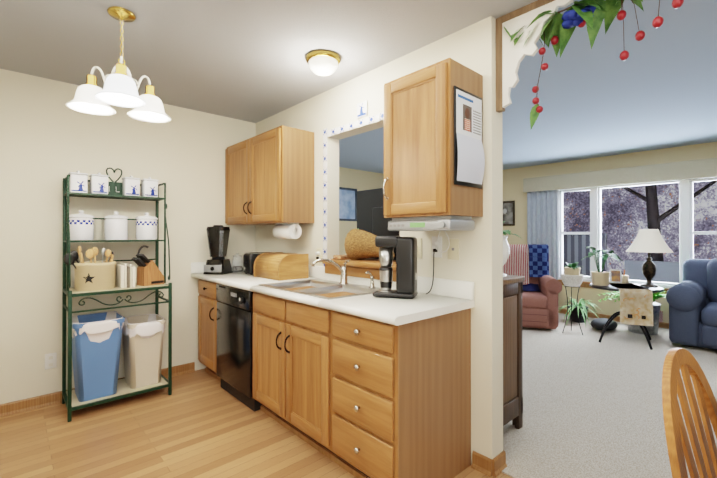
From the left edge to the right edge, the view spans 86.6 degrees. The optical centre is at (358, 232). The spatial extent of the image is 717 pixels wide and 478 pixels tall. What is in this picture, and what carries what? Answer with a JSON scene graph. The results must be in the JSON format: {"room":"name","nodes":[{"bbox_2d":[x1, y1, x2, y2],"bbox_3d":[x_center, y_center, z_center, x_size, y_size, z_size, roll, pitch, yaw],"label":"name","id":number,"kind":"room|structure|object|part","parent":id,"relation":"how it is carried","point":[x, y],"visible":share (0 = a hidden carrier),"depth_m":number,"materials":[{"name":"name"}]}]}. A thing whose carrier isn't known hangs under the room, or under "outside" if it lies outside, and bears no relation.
{"room":"kitchen","nodes":[
{"label":"kitchen","id":0,"kind":"room"},
{"bbox_2d":[0,69,255,403],"bbox_3d":[-2.178,0.070,3.056,2.870,2.440,0.120,0,0,-42],"label":"wall","id":1,"kind":"structure","parent":0,"point":[50,140],"depth_m":2.99,"materials":[{"name":"beige paint"}]},
{"bbox_2d":[45,352,56,369],"bbox_3d":[-2.304,0.962,2.848,0.070,0.115,0.008,0,0,-42],"label":"outlet","id":2,"kind":"object","parent":1,"relation":"attached to","point":[50,360],"visible":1,"depth_m":2.85,"materials":[{"name":"white plastic"}]},
{"bbox_2d":[0,362,194,417],"bbox_3d":[-2.313,1.246,2.828,2.128,0.085,0.022,0,0,-42],"label":"baseboard","id":3,"kind":"structure","parent":1,"relation":"attached to","point":[27,404],"depth_m":2.81,"materials":[{"name":"brown wood"}]},
{"bbox_2d":[0,368,511,477],"bbox_3d":[0.119,1.303,0.665,2.810,0.050,6.500,0,0,-42],"label":"floor","id":4,"kind":"structure","parent":0,"point":[201,423],"depth_m":2.34,"materials":[{"name":"laminate"}]},
{"bbox_2d":[62,168,171,421],"bbox_3d":[-1.859,0.382,2.949,0.660,1.815,0.395,0,0,-42],"label":"rack","id":5,"kind":"object","parent":4,"relation":"on","point":[70,401],"visible":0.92,"depth_m":2.87,"materials":[{"name":"green metal"}]},
{"bbox_2d":[68,171,87,192],"bbox_3d":[-2.086,-0.376,2.831,0.111,0.170,0.111,0,0,-42],"label":"canister","id":6,"kind":"object","parent":5,"relation":"on","point":[78,181],"visible":0.88,"depth_m":2.79,"materials":[{"name":"white ceramic"}]},
{"bbox_2d":[69,210,93,239],"bbox_3d":[-2.075,-0.056,2.846,0.164,0.222,0.164,0,0,-42],"label":"canister","id":7,"kind":"object","parent":5,"relation":"on","point":[81,224],"visible":0.88,"depth_m":2.79,"materials":[{"name":"white ceramic"}]},
{"bbox_2d":[64,246,115,290],"bbox_3d":[-1.971,0.256,2.798,0.322,0.324,0.262,0,0,-42],"label":"utensil crock","id":8,"kind":"object","parent":5,"relation":"on","point":[91,275],"visible":0.98,"depth_m":2.73,"materials":[{"name":"beige ceramic"}]},
{"bbox_2d":[67,311,124,401],"bbox_3d":[-1.964,0.913,2.846,0.332,0.564,0.384,0,0,-42],"label":"trash bin","id":9,"kind":"object","parent":5,"relation":"on","point":[96,342],"visible":0.9,"depth_m":2.73,"materials":[{"name":"blue plastic"}]},
{"bbox_2d":[89,173,108,193],"bbox_3d":[-1.990,-0.375,2.918,0.111,0.170,0.111,0,0,-42],"label":"canister","id":10,"kind":"object","parent":5,"relation":"on","point":[98,183],"visible":0.9,"depth_m":2.88,"materials":[{"name":"white ceramic"}]},
{"bbox_2d":[104,211,127,239],"bbox_3d":[-1.909,-0.055,2.998,0.164,0.222,0.164,0,0,-42],"label":"canister","id":11,"kind":"object","parent":5,"relation":"on","point":[116,226],"visible":1,"depth_m":2.94,"materials":[{"name":"white ceramic"}]},
{"bbox_2d":[115,262,135,287],"bbox_3d":[-1.812,0.327,2.956,0.099,0.185,0.200,0,0,-42],"label":"books","id":12,"kind":"object","parent":5,"relation":"on","point":[125,275],"visible":0.98,"depth_m":2.89,"materials":[{"name":"beige paper"}]},
{"bbox_2d":[122,176,139,195],"bbox_3d":[-1.831,-0.375,3.063,0.111,0.170,0.111,0,0,-42],"label":"canister","id":13,"kind":"object","parent":5,"relation":"on","point":[130,185],"visible":0.88,"depth_m":3.02,"materials":[{"name":"white ceramic"}]},
{"bbox_2d":[122,314,165,388],"bbox_3d":[-1.738,0.945,3.066,0.282,0.504,0.354,0,0,-42],"label":"trash bin","id":14,"kind":"object","parent":5,"relation":"on","point":[142,335],"visible":0.94,"depth_m":2.96,"materials":[{"name":"beige plastic"}]},
{"bbox_2d":[135,213,157,239],"bbox_3d":[-1.750,-0.054,3.143,0.164,0.222,0.164,0,0,-42],"label":"canister","id":15,"kind":"object","parent":5,"relation":"on","point":[146,226],"visible":1,"depth_m":3.08,"materials":[{"name":"white ceramic"}]},
{"bbox_2d":[132,245,163,285],"bbox_3d":[-1.688,0.261,3.047,0.112,0.317,0.208,0,0,33],"label":"knife block","id":16,"kind":"object","parent":5,"relation":"on","point":[149,273],"visible":1,"depth_m":3.01,"materials":[{"name":"brown wood"}]},
{"bbox_2d":[141,177,158,196],"bbox_3d":[-1.732,-0.374,3.154,0.111,0.170,0.111,0,0,-42],"label":"canister","id":17,"kind":"object","parent":5,"relation":"on","point":[149,187],"visible":0.9,"depth_m":3.12,"materials":[{"name":"white ceramic"}]},
{"bbox_2d":[191,258,474,477],"bbox_3d":[-0.461,0.735,2.811,0.654,1.107,2.548,0,0,-42],"label":"base cabinet","id":18,"kind":"object","parent":4,"relation":"on","point":[354,376],"depth_m":2.06,"materials":[{"name":"brown wood"}]},
{"bbox_2d":[203,225,232,274],"bbox_3d":[-1.295,0.154,3.535,0.200,0.445,0.256,0,0,8],"label":"blender","id":19,"kind":"object","parent":18,"relation":"on","point":[218,263],"visible":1,"depth_m":3.45,"materials":[{"name":"black"}]},
{"bbox_2d":[232,253,242,270],"bbox_3d":[-1.182,0.290,3.713,0.104,0.176,0.104,0,0,-42],"label":"glass jar","id":20,"kind":"object","parent":18,"relation":"on","point":[236,268],"visible":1,"depth_m":3.68,"materials":[{"name":"clear glass"}]},
{"bbox_2d":[242,252,270,274],"bbox_3d":[-0.912,0.280,3.501,0.288,0.194,0.170,0,0,-36],"label":"toaster","id":21,"kind":"object","parent":18,"relation":"on","point":[248,261],"visible":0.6,"depth_m":3.40,"materials":[{"name":"black plastic"}]},
{"bbox_2d":[254,252,308,280],"bbox_3d":[-0.657,0.276,3.204,0.280,0.199,0.420,0,0,-42],"label":"bread box","id":22,"kind":"object","parent":18,"relation":"on","point":[279,266],"visible":1,"depth_m":3.08,"materials":[{"name":"brown wood"}]},
{"bbox_2d":[373,236,417,298],"bbox_3d":[0.215,0.195,2.212,0.242,0.350,0.150,0,0,18],"label":"coffee maker","id":23,"kind":"object","parent":18,"relation":"on","point":[406,267],"visible":1,"depth_m":2.14,"materials":[{"name":"black plastic"}]},
{"bbox_2d":[662,348,716,477],"bbox_3d":[1.126,0.821,0.994,0.456,0.920,0.493,0,0,-34],"label":"chair","id":24,"kind":"object","parent":4,"relation":"on","point":[684,361],"visible":1,"depth_m":1.14,"materials":[{"name":"brown wood"}]},
{"bbox_2d":[0,0,716,173],"bbox_3d":[1.343,-1.177,2.741,7.400,0.050,7.900,0,0,-42],"label":"ceiling","id":25,"kind":"structure","parent":0,"point":[244,60],"depth_m":2.52,"materials":[{"name":"grey paint"}]},
{"bbox_2d":[66,6,170,122],"bbox_3d":[-1.219,-0.901,1.994,0.480,0.507,0.470,0,0,-42],"label":"chandelier","id":26,"kind":"object","parent":25,"relation":"hanging from","point":[120,88],"visible":1,"depth_m":1.97,"materials":[{"name":"white glass"}]},
{"bbox_2d":[306,50,340,75],"bbox_3d":[-0.232,-1.098,2.509,0.230,0.107,0.230,0,0,-42],"label":"dome ceiling light","id":27,"kind":"object","parent":25,"relation":"attached to","point":[323,62],"visible":1,"depth_m":2.44,"materials":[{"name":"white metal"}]},
{"bbox_2d":[504,0,683,128],"bbox_3d":[1.615,-0.830,1.139,0.349,0.593,2.734,0,0,-42],"label":"garland","id":28,"kind":"object","parent":25,"relation":"hanging from","point":[558,29],"visible":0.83,"depth_m":1.79,"materials":[{"name":"green plant"}]},
{"bbox_2d":[339,167,383,254],"bbox_3d":[-0.255,0.089,6.705,4.650,2.440,0.120,0,0,-42],"label":"wall","id":29,"kind":"structure","parent":0,"point":[359,180],"depth_m":6.78,"materials":[{"name":"beige paint"}]},
{"bbox_2d":[339,187,356,220],"bbox_3d":[-0.201,-0.491,6.657,0.460,0.580,0.020,0,0,-42],"label":"framed picture","id":30,"kind":"object","parent":29,"relation":"attached to","point":[347,204],"visible":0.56,"depth_m":6.67,"materials":[{"name":"blue"}]},
{"bbox_2d":[255,16,502,464],"bbox_3d":[-0.612,0.073,3.557,0.120,2.440,4.050,0,0,-42],"label":"wall","id":31,"kind":"structure","parent":0,"point":[479,263],"depth_m":2.14,"materials":[{"name":"beige paint"}]},
{"bbox_2d":[225,125,313,224],"bbox_3d":[-0.860,-0.460,3.468,0.366,0.766,1.049,0,0,-42],"label":"upper cabinet","id":32,"kind":"object","parent":31,"relation":"attached to","point":[269,177],"visible":1,"depth_m":3.16,"materials":[{"name":"brown wood"}]},
{"bbox_2d":[273,223,301,238],"bbox_3d":[-0.604,-0.013,3.207,0.124,0.131,0.280,0,0,-42],"label":"paper towel holder","id":33,"kind":"object","parent":32,"relation":"attached to","point":[287,230],"visible":1,"depth_m":3.13,"materials":[{"name":"white paper"}]},
{"bbox_2d":[315,248,321,262],"bbox_3d":[-0.337,0.191,3.138,0.033,0.120,0.075,0,0,-42],"label":"electrical outlet plate","id":34,"kind":"object","parent":31,"relation":"attached to","point":[318,253],"visible":0.88,"depth_m":3.13,"materials":[{"name":"beige plastic"}]},
{"bbox_2d":[323,112,383,266],"bbox_3d":[0.038,-0.279,2.749,0.007,1.132,0.970,0,0,-42],"label":"trim","id":35,"kind":"structure","parent":31,"relation":"attached to","point":[357,124],"depth_m":3.07,"materials":[{"name":"white paint"}]},
{"bbox_2d":[322,258,395,281],"bbox_3d":[0.111,0.268,2.856,0.355,0.113,0.800,0,0,-42],"label":"sill","id":36,"kind":"structure","parent":31,"relation":"attached to","point":[358,268],"depth_m":2.76,"materials":[{"name":"brown wood"}]},
{"bbox_2d":[333,255,349,258],"bbox_3d":[-0.123,0.196,3.042,0.090,0.030,0.140,0,0,42],"label":"woven mat","id":37,"kind":"object","parent":36,"relation":"on","point":[340,257],"visible":0.77,"depth_m":2.99,"materials":[{"name":"brown wicker"}]},
{"bbox_2d":[344,229,394,259],"bbox_3d":[0.116,0.095,2.863,0.373,0.254,0.254,0,0,40],"label":"basket","id":38,"kind":"object","parent":36,"relation":"on","point":[359,244],"visible":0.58,"depth_m":2.85,"materials":[{"name":"wicker"}]},
{"bbox_2d":[357,100,367,118],"bbox_3d":[0.025,-0.891,2.763,0.011,0.110,0.110,0,0,-42],"label":"picture","id":39,"kind":"object","parent":31,"relation":"attached to","point":[362,109],"visible":1,"depth_m":2.75,"materials":[{"name":"white ceramic"}]},
{"bbox_2d":[417,238,421,257],"bbox_3d":[0.351,0.097,2.398,0.015,0.125,0.115,0,0,-42],"label":"switch plate","id":40,"kind":"object","parent":31,"relation":"attached to","point":[419,247],"visible":0.25,"depth_m":2.37,"materials":[{"name":"beige plastic"}]},
{"bbox_2d":[383,58,484,217],"bbox_3d":[0.399,-0.468,2.087,0.366,0.766,0.471,0,0,-42],"label":"upper cabinet","id":41,"kind":"object","parent":31,"relation":"attached to","point":[418,143],"depth_m":1.96,"materials":[{"name":"brown wood"}]},
{"bbox_2d":[388,215,474,230],"bbox_3d":[0.389,-0.047,2.095,0.252,0.074,0.420,0,0,-42],"label":"radio","id":42,"kind":"object","parent":41,"relation":"attached to","point":[447,223],"visible":1,"depth_m":1.98,"materials":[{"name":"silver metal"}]},
{"bbox_3d":[0.573,-0.478,1.945,0.265,0.485,0.026,0,0,-42],"label":"hanging calendar frame","id":43,"kind":"part","parent":41,"relation":"part of","materials":[{"name":"white paper"}]},
{"bbox_2d":[432,236,441,257],"bbox_3d":[0.459,0.086,2.267,0.033,0.125,0.075,0,0,-42],"label":"electrical outlet plate","id":44,"kind":"object","parent":31,"relation":"attached to","point":[435,243],"visible":0.98,"depth_m":2.26,"materials":[{"name":"white plastic"}]},
{"bbox_2d":[426,251,434,293],"bbox_3d":[0.429,0.237,2.247,0.048,0.254,0.042,0,0,-42],"label":"cord","id":45,"kind":"object","parent":44,"relation":"attached to","point":[433,272],"visible":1,"depth_m":2.23,"materials":[{"name":"black plastic"}]},
{"bbox_2d":[435,231,449,252],"bbox_3d":[0.488,0.052,2.229,0.021,0.137,0.099,0,0,-42],"label":"cord","id":46,"kind":"object","parent":44,"relation":"attached to","point":[438,249],"visible":0.92,"depth_m":2.24,"materials":[{"name":"white plastic"}]},
{"bbox_2d":[448,239,458,259],"bbox_3d":[0.545,0.096,2.190,0.008,0.120,0.075,0,0,-42],"label":"phone jack","id":47,"kind":"object","parent":31,"relation":"attached to","point":[453,251],"visible":1,"depth_m":2.19,"materials":[{"name":"beige plastic"}]},
{"bbox_2d":[471,451,491,476],"bbox_3d":[0.662,1.242,2.046,0.022,0.085,0.112,0,0,-42],"label":"baseboard","id":48,"kind":"structure","parent":31,"relation":"attached to","point":[481,463],"depth_m":2.04,"materials":[{"name":"brown wood"}]},
{"bbox_2d":[492,451,506,476],"bbox_3d":[0.761,1.242,2.045,0.124,0.085,0.022,0,0,-42],"label":"baseboard","id":49,"kind":"structure","parent":31,"relation":"attached to","point":[499,464],"depth_m":2.03,"materials":[{"name":"brown wood"}]},
{"bbox_2d":[496,0,572,112],"bbox_3d":[0.888,-0.904,1.916,0.035,0.500,0.400,0,0,-42],"label":"corbel bracket","id":50,"kind":"object","parent":31,"relation":"attached to","point":[510,56],"visible":0.94,"depth_m":1.98,"materials":[{"name":"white wood"}]},
{"bbox_2d":[502,313,716,477],"bbox_3d":[2.381,1.314,3.675,4.590,0.058,7.900,0,0,-42],"label":"floor carpet","id":51,"kind":"object","parent":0,"point":[592,407],"visible":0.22,"depth_m":2.83,"materials":[{"name":"beige carpet"}]},
{"bbox_2d":[503,275,524,428],"bbox_3d":[0.418,0.785,2.890,0.496,0.992,1.484,0,0,-42],"label":"sideboard","id":52,"kind":"object","parent":51,"relation":"on","point":[512,355],"visible":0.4,"depth_m":2.42,"materials":[{"name":"brown wood"}]},
{"bbox_2d":[357,188,399,259],"bbox_3d":[0.334,-0.042,3.047,0.170,0.660,0.980,0,0,-42],"label":"television","id":53,"kind":"object","parent":52,"relation":"on","point":[370,213],"visible":0.15,"depth_m":3.22,"materials":[{"name":"black plastic"}]},
{"bbox_2d":[503,221,521,276],"bbox_3d":[0.906,0.045,2.478,0.287,0.481,0.287,0,0,-42],"label":"vase","id":54,"kind":"object","parent":52,"relation":"on","point":[506,249],"visible":0.19,"depth_m":2.44,"materials":[{"name":"white ceramic"}]},
{"bbox_2d":[503,244,561,328],"bbox_3d":[2.308,0.718,5.447,0.940,1.090,0.905,0,0,18],"label":"recliner","id":55,"kind":"object","parent":51,"relation":"on","point":[542,288],"visible":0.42,"depth_m":5.34,"materials":[{"name":"fabric"}]},
{"bbox_2d":[561,262,583,334],"bbox_3d":[2.745,0.834,4.887,0.333,0.914,0.263,0,0,-42],"label":"plant stand","id":56,"kind":"object","parent":51,"relation":"on","point":[571,276],"visible":1,"depth_m":4.83,"materials":[{"name":"black metal"}]},
{"bbox_2d":[558,297,598,325],"bbox_3d":[3.145,1.167,5.567,0.937,0.408,0.794,0,0,-42],"label":"potted plant","id":57,"kind":"object","parent":51,"relation":"on","point":[581,306],"visible":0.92,"depth_m":5.45,"materials":[{"name":"green plant"}]},
{"bbox_2d":[590,318,617,330],"bbox_3d":[3.269,1.222,5.068,0.429,0.150,0.300,0,0,-42],"label":"bag","id":58,"kind":"object","parent":51,"relation":"on","point":[598,323],"visible":0.81,"depth_m":4.96,"materials":[{"name":"black leather"}]},
{"bbox_2d":[589,283,663,349],"bbox_3d":[3.136,0.954,4.474,0.720,0.653,0.720,0,0,-42],"label":"round table","id":59,"kind":"object","parent":51,"relation":"on","point":[616,314],"visible":0.31,"depth_m":4.41,"materials":[{"name":"black metal"}]},
{"bbox_2d":[609,282,652,325],"bbox_3d":[3.114,0.809,4.415,0.300,0.376,0.727,0,0,21],"label":"table runner","id":60,"kind":"object","parent":59,"relation":"on","point":[636,304],"visible":0.9,"depth_m":4.11,"materials":[{"name":"beige fabric"}]},
{"bbox_2d":[581,246,621,285],"bbox_3d":[2.900,0.397,4.570,0.514,0.458,0.449,0,0,-42],"label":"potted plant","id":61,"kind":"object","parent":60,"relation":"on","point":[600,278],"visible":1,"depth_m":4.52,"materials":[{"name":"beige"}]},
{"bbox_2d":[610,269,621,282],"bbox_3d":[3.113,0.526,4.605,0.120,0.167,0.041,0,0,23],"label":"framed picture","id":62,"kind":"object","parent":60,"relation":"on","point":[615,275],"visible":1,"depth_m":4.60,"materials":[{"name":"white"}]},
{"bbox_2d":[621,270,628,283],"bbox_3d":[3.235,0.537,4.634,0.096,0.161,0.096,0,0,-42],"label":"crock","id":63,"kind":"object","parent":60,"relation":"on","point":[625,279],"visible":0.77,"depth_m":4.59,"materials":[{"name":"beige ceramic"}]},
{"bbox_2d":[626,222,673,286],"bbox_3d":[3.387,0.251,4.436,0.450,0.750,0.450,0,0,-42],"label":"table lamp","id":64,"kind":"object","parent":60,"relation":"on","point":[648,241],"visible":1,"depth_m":4.36,"materials":[{"name":"white fabric"}]},
{"bbox_2d":[599,288,666,334],"bbox_3d":[3.607,0.977,4.986,0.624,0.627,0.733,0,0,-42],"label":"potted plant","id":65,"kind":"object","parent":51,"relation":"on","point":[657,318],"visible":0.21,"depth_m":4.79,"materials":[{"name":"green plant"}]},
{"bbox_2d":[666,258,716,349],"bbox_3d":[4.539,0.773,3.792,0.948,0.962,2.200,0,0,-42],"label":"sofa","id":66,"kind":"object","parent":51,"relation":"on","point":[691,298],"visible":1,"depth_m":4.22,"materials":[{"name":"blue fabric"}]},
{"bbox_2d":[503,142,716,322],"bbox_3d":[4.121,0.081,5.268,0.120,2.440,7.900,0,0,-42],"label":"wall","id":67,"kind":"structure","parent":0,"point":[513,178],"depth_m":5.82,"materials":[{"name":"beige paint"}]},
{"bbox_2d":[503,201,514,225],"bbox_3d":[2.567,-0.341,6.763,0.160,0.440,0.370,0,0,-42],"label":"picture frame","id":68,"kind":"object","parent":67,"relation":"attached to","point":[509,213],"visible":0.65,"depth_m":6.74,"materials":[{"name":"brown wood"}]},
{"bbox_2d":[558,309,668,328],"bbox_3d":[4.067,1.259,5.213,0.022,0.085,7.900,0,0,-42],"label":"baseboard","id":69,"kind":"structure","parent":67,"relation":"attached to","point":[617,319],"depth_m":5.67,"materials":[{"name":"brown wood"}]},
{"bbox_2d":[523,158,716,192],"bbox_3d":[3.949,-0.799,5.252,0.158,0.230,3.300,0,0,-42],"label":"valance curtain","id":70,"kind":"object","parent":67,"relation":"attached to","point":[700,168],"visible":0.94,"depth_m":5.33,"materials":[{"name":"fabric"}]},
{"bbox_2d":[527,190,557,279],"bbox_3d":[3.012,0.181,6.246,0.056,2.130,0.480,0,0,-42],"label":"curtain","id":71,"kind":"object","parent":70,"relation":"hanging from","point":[541,217],"visible":0.56,"depth_m":6.22,"materials":[{"name":"grey fabric"}]},
{"bbox_2d":[557,177,716,293],"bbox_3d":[3.957,0.052,5.396,0.130,1.580,2.230,0,0,-42],"label":"window","id":72,"kind":"structure","parent":67,"relation":"in","point":[687,232],"depth_m":5.45,"materials":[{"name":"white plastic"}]},
{"label":"outside","id":73,"kind":"structure","parent":0,"visible":0},
{"bbox_2d":[563,181,716,277],"bbox_3d":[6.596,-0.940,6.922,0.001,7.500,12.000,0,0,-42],"label":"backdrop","id":74,"kind":"structure","parent":73,"point":[624,216],"depth_m":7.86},
{"bbox_2d":[563,181,716,282],"bbox_3d":[4.861,-0.035,7.582,1.130,3.711,4.680,0,0,-42],"label":"fence","id":75,"kind":"object","parent":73,"point":[575,249],"visible":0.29,"depth_m":7.23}
]}

